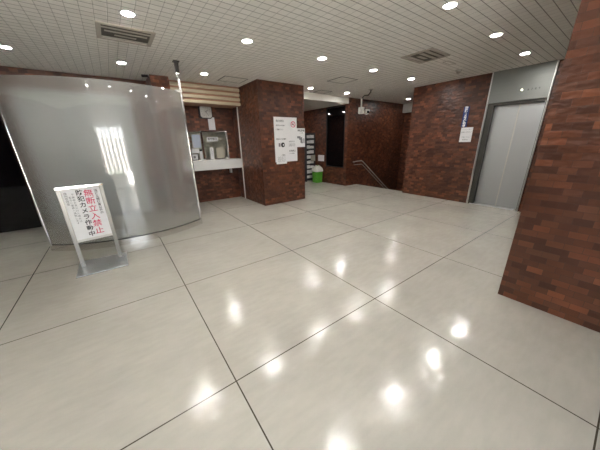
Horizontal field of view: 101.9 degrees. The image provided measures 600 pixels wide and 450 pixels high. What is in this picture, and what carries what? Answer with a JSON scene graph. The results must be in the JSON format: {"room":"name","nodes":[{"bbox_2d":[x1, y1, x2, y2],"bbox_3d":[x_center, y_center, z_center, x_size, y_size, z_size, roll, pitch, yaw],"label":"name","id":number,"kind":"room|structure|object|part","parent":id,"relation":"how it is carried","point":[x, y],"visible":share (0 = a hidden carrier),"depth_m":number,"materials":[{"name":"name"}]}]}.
{"room":"lobby","nodes":[
{"label":"lobby","id":0,"kind":"room"},
{"bbox_2d":[0,66,169,88],"bbox_3d":[-5.789,-0.959,3.505,7.400,2.770,0.780,-15,23,-34],"label":"wall","id":1,"kind":"structure","parent":0,"point":[154,80],"depth_m":4.55,"materials":[{"name":"brick"}]},
{"bbox_2d":[0,118,41,232],"bbox_3d":[-5.871,-0.832,3.940,1.960,2.230,0.020,-15,23,-34],"label":"door","id":2,"kind":"structure","parent":1,"relation":"in","point":[18,211],"depth_m":4.48,"materials":[{"name":"black glass"}]},
{"bbox_2d":[184,106,240,202],"bbox_3d":[-2.587,-1.977,6.272,1.915,2.770,0.150,-15,23,-34],"label":"wall","id":3,"kind":"structure","parent":0,"point":[212,185],"depth_m":6.54,"materials":[{"name":"brick"}]},
{"bbox_2d":[198,106,211,118],"bbox_3d":[-2.355,-2.812,6.042,0.316,0.316,0.059,-15,23,-34],"label":"wall clock","id":4,"kind":"object","parent":3,"relation":"attached to","point":[204,112],"visible":0.9,"depth_m":6.02,"materials":[{"name":"grey plastic"}]},
{"bbox_2d":[169,80,240,107],"bbox_3d":[-2.265,-3.038,5.707,1.585,0.410,0.565,-15,23,-34],"label":"panel","id":5,"kind":"object","parent":3,"relation":"attached to","point":[194,94],"visible":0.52,"depth_m":5.55,"materials":[{"name":"brown wood"}]},
{"bbox_2d":[188,131,229,159],"bbox_3d":[-2.494,-2.066,6.324,1.500,1.100,0.195,-15,23,-34],"label":"window","id":6,"kind":"structure","parent":3,"relation":"in","point":[222,142],"depth_m":6.36,"materials":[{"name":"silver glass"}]},
{"bbox_2d":[191,148,198,152],"bbox_3d":[-2.665,-1.879,6.161,0.215,0.110,0.003,-15,23,-34],"label":"notice","id":7,"kind":"object","parent":6,"relation":"attached to","point":[196,150],"visible":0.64,"depth_m":6.17,"materials":[{"name":"white paper"}]},
{"bbox_3d":[-2.731,-1.976,6.085,0.535,0.665,0.006,-15,23,-34],"label":"pane","id":8,"kind":"part","parent":6,"relation":"part of","materials":[{"name":"clear glass"}]},
{"bbox_2d":[191,135,201,147],"bbox_3d":[-2.607,-2.110,6.130,0.200,0.315,0.003,-15,23,-34],"label":"poster","id":9,"kind":"object","parent":6,"relation":"attached to","point":[196,140],"visible":1,"depth_m":6.13,"materials":[{"name":"blue paper"}]},
{"bbox_2d":[207,137,217,141],"bbox_3d":[-2.281,-2.234,6.340,0.290,0.110,0.007,-15,23,-34],"label":"sign","id":10,"kind":"object","parent":6,"relation":"attached to","point":[209,139],"visible":1,"depth_m":6.33,"materials":[{"name":"white paper"}]},
{"bbox_3d":[-2.241,-2.103,6.425,0.605,0.665,0.006,-15,23,-34],"label":"pane","id":11,"kind":"part","parent":6,"relation":"part of","materials":[{"name":"clear glass"}]},
{"bbox_2d":[216,148,224,157],"bbox_3d":[-2.135,-1.948,6.551,0.230,0.255,0.003,-15,23,-34],"label":"notice","id":12,"kind":"object","parent":6,"relation":"attached to","point":[220,152],"visible":1,"depth_m":6.55,"materials":[{"name":"beige paper"}]},
{"bbox_2d":[208,117,215,129],"bbox_3d":[-2.259,-2.591,6.223,0.165,0.300,0.003,-15,23,-34],"label":"paper slip","id":13,"kind":"object","parent":3,"relation":"attached to","point":[211,122],"visible":1,"depth_m":6.22,"materials":[{"name":"white paper"}]},
{"bbox_2d":[193,158,241,172],"bbox_3d":[-2.297,-1.497,6.325,1.540,0.375,0.348,-15,23,-34],"label":"countertop","id":14,"kind":"structure","parent":3,"relation":"attached to","point":[199,165],"depth_m":6.24,"materials":[{"name":"white laminate"}]},
{"bbox_2d":[192,153,198,160],"bbox_3d":[-2.667,-1.719,6.156,0.200,0.170,0.020,-15,23,-34],"label":"framed card","id":15,"kind":"object","parent":14,"relation":"on","point":[195,157],"visible":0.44,"depth_m":6.16,"materials":[{"name":"grey"}]},
{"bbox_2d":[210,147,214,159],"bbox_3d":[-2.302,-1.872,6.371,0.120,0.305,0.050,-15,23,-34],"label":"holder","id":16,"kind":"object","parent":14,"relation":"on","point":[211,148],"visible":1,"depth_m":6.37,"materials":[{"name":"white plastic"}]},
{"bbox_2d":[232,79,304,205],"bbox_3d":[-0.829,-2.102,6.525,1.245,2.770,1.490,-15,23,-34],"label":"wall pillar","id":17,"kind":"structure","parent":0,"point":[267,182],"depth_m":5.92,"materials":[{"name":"brick"}]},
{"bbox_2d":[236,107,245,197],"bbox_3d":[-1.580,-2.071,6.484,0.025,2.770,0.025,-15,23,-34],"label":"trim","id":18,"kind":"structure","parent":17,"relation":"attached to","point":[236,107],"depth_m":6.51,"materials":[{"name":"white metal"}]},
{"bbox_2d":[273,117,296,161],"bbox_3d":[-0.337,-2.070,5.926,0.645,1.020,0.027,-15,23,-34],"label":"notice board","id":19,"kind":"object","parent":17,"relation":"attached to","point":[285,128],"visible":1,"depth_m":5.89,"materials":[{"name":"white paper"}]},
{"bbox_2d":[276,154,286,163],"bbox_3d":[-0.449,-1.619,5.973,0.300,0.230,0.005,-15,23,-34],"label":"notice","id":20,"kind":"object","parent":19,"relation":"attached to","point":[280,158],"visible":1,"depth_m":5.97,"materials":[{"name":"white paper"}]},
{"bbox_2d":[297,128,304,146],"bbox_3d":[0.025,-2.212,6.171,0.250,0.445,0.008,-15,23,-34],"label":"poster","id":21,"kind":"object","parent":17,"relation":"attached to","point":[300,131],"visible":1,"depth_m":6.17,"materials":[{"name":"white paper"}]},
{"bbox_2d":[0,0,580,103],"bbox_3d":[-0.954,-2.603,3.543,15.900,0.120,11.350,-15,23,-34],"label":"ceiling","id":22,"kind":"structure","parent":0,"point":[356,37],"depth_m":3.18,"materials":[{"name":"white tile"}]},
{"bbox_2d":[0,45,13,49],"bbox_3d":[-3.933,-2.369,3.244,0.156,0.009,0.156,-15,23,-34],"label":"recessed light","id":23,"kind":"object","parent":22,"relation":"in","point":[1,46],"visible":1,"depth_m":3.24,"materials":[{"name":"white plastic"}]},
{"bbox_2d":[95,20,155,46],"bbox_3d":[-2.116,-2.304,2.961,0.575,0.020,0.517,-15,23,-34],"label":"ceiling vent","id":24,"kind":"object","parent":22,"relation":"in","point":[104,30],"visible":1,"depth_m":2.93,"materials":[{"name":"beige metal"}]},
{"bbox_3d":[-2.207,-2.340,3.078,0.485,0.015,0.081,-15,23,-34],"label":"blade","id":25,"kind":"part","parent":24,"relation":"part of","materials":[{"name":"beige metal"}]},
{"bbox_3d":[-2.150,-2.314,2.998,0.223,0.015,0.081,-15,23,-34],"label":"blade","id":26,"kind":"part","parent":24,"relation":"part of","materials":[{"name":"beige metal"}]},
{"bbox_3d":[-2.086,-2.290,2.923,0.427,0.015,0.081,-15,23,-34],"label":"blade","id":27,"kind":"part","parent":24,"relation":"part of","materials":[{"name":"beige metal"}]},
{"bbox_3d":[-2.025,-2.264,2.845,0.485,0.015,0.081,-15,23,-34],"label":"blade","id":28,"kind":"part","parent":24,"relation":"part of","materials":[{"name":"grey metal"}]},
{"bbox_2d":[118,10,136,17],"bbox_3d":[-1.757,-2.153,2.483,0.156,0.009,0.156,-15,23,-34],"label":"recessed light","id":29,"kind":"object","parent":22,"relation":"in","point":[126,13],"visible":1,"depth_m":2.47,"materials":[{"name":"white plastic"}]},
{"bbox_2d":[217,76,247,82],"bbox_3d":[-1.431,-3.086,5.173,0.510,0.005,0.450,-15,23,-34],"label":"ceiling hatch","id":30,"kind":"object","parent":22,"relation":"attached to","point":[225,78],"visible":1,"depth_m":5.16,"materials":[{"name":"grey"}]},
{"bbox_2d":[241,39,252,43],"bbox_3d":[-0.700,-2.428,3.215,0.156,0.009,0.156,-15,23,-34],"label":"recessed light","id":31,"kind":"object","parent":22,"relation":"in","point":[247,41],"visible":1,"depth_m":3.21,"materials":[{"name":"white plastic"}]},
{"bbox_2d":[314,90,332,93],"bbox_3d":[0.624,-3.637,6.650,0.410,0.005,0.340,-15,23,-34],"label":"ceiling hatch","id":32,"kind":"object","parent":22,"relation":"attached to","point":[319,91],"visible":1,"depth_m":6.61,"materials":[{"name":"grey"}]},
{"bbox_2d":[328,77,357,83],"bbox_3d":[0.944,-3.221,5.419,0.500,0.005,0.470,-15,23,-34],"label":"ceiling hatch","id":33,"kind":"object","parent":22,"relation":"attached to","point":[342,80],"visible":1,"depth_m":5.42,"materials":[{"name":"grey"}]},
{"bbox_2d":[358,89,372,114],"bbox_3d":[1.773,-3.253,6.414,0.455,0.625,0.220,-15,23,-34],"label":"security camera","id":34,"kind":"object","parent":22,"relation":"hanging from","point":[361,110],"visible":1,"depth_m":6.40,"materials":[{"name":"white plastic"}]},
{"bbox_2d":[401,48,449,63],"bbox_3d":[2.034,-2.734,3.954,0.585,0.020,0.510,-15,23,-34],"label":"ceiling vent","id":35,"kind":"object","parent":22,"relation":"in","point":[430,54],"visible":1,"depth_m":3.92,"materials":[{"name":"beige metal"}]},
{"bbox_3d":[1.945,-2.769,4.069,0.495,0.015,0.080,-15,23,-34],"label":"blade","id":36,"kind":"part","parent":35,"relation":"part of","materials":[{"name":"grey metal"}]},
{"bbox_3d":[2.063,-2.719,3.916,0.436,0.015,0.080,-15,23,-34],"label":"blade","id":37,"kind":"part","parent":35,"relation":"part of","materials":[{"name":"beige metal"}]},
{"bbox_3d":[2.123,-2.694,3.840,0.495,0.015,0.080,-15,23,-34],"label":"blade","id":38,"kind":"part","parent":35,"relation":"part of","materials":[{"name":"grey metal"}]},
{"bbox_2d":[441,1,458,9],"bbox_3d":[1.516,-2.215,2.458,0.156,0.009,0.156,-15,23,-34],"label":"recessed light","id":39,"kind":"object","parent":22,"relation":"in","point":[452,4],"visible":1,"depth_m":2.45,"materials":[{"name":"white plastic"}]},
{"bbox_2d":[489,32,503,37],"bbox_3d":[2.573,-2.489,3.191,0.156,0.009,0.156,-15,23,-34],"label":"recessed light","id":40,"kind":"object","parent":22,"relation":"in","point":[499,33],"visible":1,"depth_m":3.17,"materials":[{"name":"white"}]},
{"bbox_2d":[0,180,599,449],"bbox_3d":[-0.896,0.130,4.481,15.900,0.120,11.350,-15,23,-34],"label":"floor","id":41,"kind":"structure","parent":0,"point":[355,316],"depth_m":1.96,"materials":[{"name":"tile"}]},
{"bbox_2d":[54,183,128,277],"bbox_3d":[-2.636,0.026,3.090,0.529,1.050,0.509,-15,23,-34],"label":"stand","id":42,"kind":"object","parent":41,"relation":"on","point":[85,208],"visible":1,"depth_m":3.10,"materials":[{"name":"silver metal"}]},
{"bbox_3d":[-2.832,0.066,3.013,0.032,1.008,0.042,17,26,42],"label":"post","id":43,"kind":"part","parent":42,"relation":"part of","materials":[{"name":"silver metal"}]},
{"bbox_3d":[-2.698,-0.473,2.976,0.054,0.030,0.452,17,26,42],"label":"rail","id":44,"kind":"part","parent":42,"relation":"part of","materials":[{"name":"silver metal"}]},
{"bbox_3d":[-2.685,0.165,3.196,0.021,0.030,0.364,17,26,42],"label":"rail","id":45,"kind":"part","parent":42,"relation":"part of","materials":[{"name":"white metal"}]},
{"bbox_3d":[-2.626,0.517,3.259,0.525,0.012,0.505,-15,23,-34],"label":"plate","id":46,"kind":"part","parent":42,"relation":"part of","materials":[{"name":"silver metal"}]},
{"bbox_3d":[-2.548,-0.032,3.280,0.032,1.008,0.042,17,26,42],"label":"post","id":47,"kind":"part","parent":42,"relation":"part of","materials":[{"name":"silver metal"}]},
{"bbox_2d":[0,60,202,250],"bbox_3d":[-2.772,-1.086,3.687,2.236,2.770,0.436,-13,22,-32],"label":"screen","id":48,"kind":"object","parent":41,"relation":"on","point":[132,139],"visible":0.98,"depth_m":3.51,"materials":[{"name":"silver metal"}]},
{"bbox_3d":[-3.786,-0.716,3.336,0.042,2.340,0.042,-15,23,-34],"label":"edge post","id":49,"kind":"part","parent":48,"relation":"part of","materials":[{"name":"silver metal"}]},
{"bbox_2d":[304,133,314,181],"bbox_3d":[0.338,-2.612,9.433,0.425,1.800,0.280,-15,23,-34],"label":"rack","id":50,"kind":"object","parent":41,"relation":"on","point":[306,134],"visible":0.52,"depth_m":9.35,"materials":[{"name":"grey metal"}]},
{"bbox_3d":[0.174,-2.569,9.318,0.015,1.800,0.280,-15,23,-34],"label":"panel","id":51,"kind":"part","parent":50,"relation":"part of","materials":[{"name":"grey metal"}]},
{"bbox_3d":[0.258,-2.646,9.536,0.395,1.800,0.010,-15,23,-34],"label":"panel","id":52,"kind":"part","parent":50,"relation":"part of","materials":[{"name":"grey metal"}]},
{"bbox_3d":[0.503,-2.655,9.547,0.015,1.800,0.280,-15,23,-34],"label":"panel","id":53,"kind":"part","parent":50,"relation":"part of","materials":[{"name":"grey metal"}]},
{"bbox_2d":[312,165,322,182],"bbox_3d":[0.664,-1.960,9.292,0.346,0.645,0.351,-15,23,-34],"label":"waste bin","id":54,"kind":"object","parent":41,"relation":"on","point":[317,170],"visible":0.98,"depth_m":9.19,"materials":[{"name":"green plastic"}]},
{"bbox_2d":[304,98,404,189],"bbox_3d":[1.836,-2.432,10.709,3.300,4.970,3.600,-15,23,-34],"label":"wall","id":55,"kind":"structure","parent":0,"point":[374,138],"depth_m":8.89,"materials":[{"name":"brick"}]},
{"bbox_2d":[318,155,323,160],"bbox_3d":[0.798,-2.531,9.201,0.004,0.220,0.340,-15,23,-34],"label":"paper notice","id":56,"kind":"object","parent":55,"relation":"attached to","point":[320,157],"visible":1,"depth_m":9.20,"materials":[{"name":"white paper"}]},
{"bbox_2d":[326,105,345,167],"bbox_3d":[1.242,-3.023,8.451,0.085,1.980,0.910,-15,23,-34],"label":"window","id":57,"kind":"structure","parent":55,"relation":"in","point":[335,116],"depth_m":8.44,"materials":[{"name":"black glass"}]},
{"bbox_2d":[353,160,387,188],"bbox_3d":[2.760,-1.733,9.240,2.359,1.489,0.093,-15,23,-34],"label":"handrail","id":58,"kind":"object","parent":55,"relation":"attached to","point":[360,160],"visible":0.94,"depth_m":9.05,"materials":[{"name":"grey metal"}]},
{"bbox_2d":[396,112,410,190],"bbox_3d":[4.746,-2.069,9.474,0.150,4.970,1.930,-15,23,-34],"label":"wall","id":59,"kind":"structure","parent":0,"point":[407,116],"depth_m":9.81,"materials":[{"name":"brick"}]},
{"bbox_2d":[402,103,412,112],"bbox_3d":[4.579,-4.241,8.633,0.150,0.310,1.930,-15,23,-34],"label":"trim","id":60,"kind":"structure","parent":59,"relation":"attached to","point":[407,108],"depth_m":9.19,"materials":[{"name":"grey metal"}]},
{"bbox_2d":[402,59,563,211],"bbox_3d":[4.865,-1.611,4.744,0.420,2.770,5.670,-15,23,-34],"label":"wall","id":61,"kind":"structure","parent":0,"point":[437,165],"depth_m":6.00,"materials":[{"name":"brick"}]},
{"bbox_2d":[461,106,469,126],"bbox_3d":[3.791,-2.478,5.578,0.017,0.444,0.115,-15,23,-34],"label":"vertical sign","id":62,"kind":"object","parent":61,"relation":"attached to","point":[466,109],"visible":1,"depth_m":5.57,"materials":[{"name":"blue plastic"}]},
{"bbox_2d":[459,127,472,141],"bbox_3d":[3.850,-2.093,5.644,0.006,0.318,0.245,-15,23,-34],"label":"paper notice","id":63,"kind":"object","parent":61,"relation":"attached to","point":[466,133],"visible":1,"depth_m":5.64,"materials":[{"name":"white paper"}]},
{"bbox_2d":[466,59,559,210],"bbox_3d":[4.395,-1.744,5.162,0.255,2.770,0.975,-15,23,-34],"label":"elevator","id":64,"kind":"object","parent":61,"relation":"in","point":[518,98],"depth_m":5.10,"materials":[{"name":"silver metal"}]},
{"bbox_3d":[4.095,-1.860,5.516,0.215,2.770,0.020,-15,23,-34],"label":"frame","id":65,"kind":"part","parent":64,"relation":"part of","materials":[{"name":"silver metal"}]},
{"bbox_3d":[4.414,-0.445,5.624,0.170,0.012,0.830,-15,23,-34],"label":"sill","id":66,"kind":"part","parent":64,"relation":"part of","materials":[{"name":"silver metal"}]},
{"bbox_3d":[4.375,-2.777,4.813,0.245,0.590,0.960,-15,23,-34],"label":"header panel","id":67,"kind":"part","parent":64,"relation":"part of","materials":[{"name":"silver metal"}]},
{"bbox_3d":[4.663,-1.621,4.786,0.215,2.770,0.020,-15,23,-34],"label":"frame","id":68,"kind":"part","parent":64,"relation":"part of","materials":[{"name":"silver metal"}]},
{"bbox_2d":[498,0,599,332],"bbox_3d":[2.815,-0.588,1.893,1.200,2.770,1.200,-15,23,-34],"label":"wall pillar","id":69,"kind":"structure","parent":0,"point":[552,267],"depth_m":1.95,"materials":[{"name":"brick"}]},
{"bbox_3d":[-0.744,-2.990,9.108,2.400,2.770,2.800,-15,23,-34],"label":"wall","id":70,"kind":"structure","parent":0,"visible":0},
{"bbox_2d":[304,92,348,110],"bbox_3d":[-0.451,-4.120,8.378,2.270,0.170,3.600,-15,23,-34],"label":"trim","id":71,"kind":"structure","parent":70,"relation":"attached to","point":[312,101],"depth_m":7.36,"materials":[{"name":"beige paint"}]}
]}

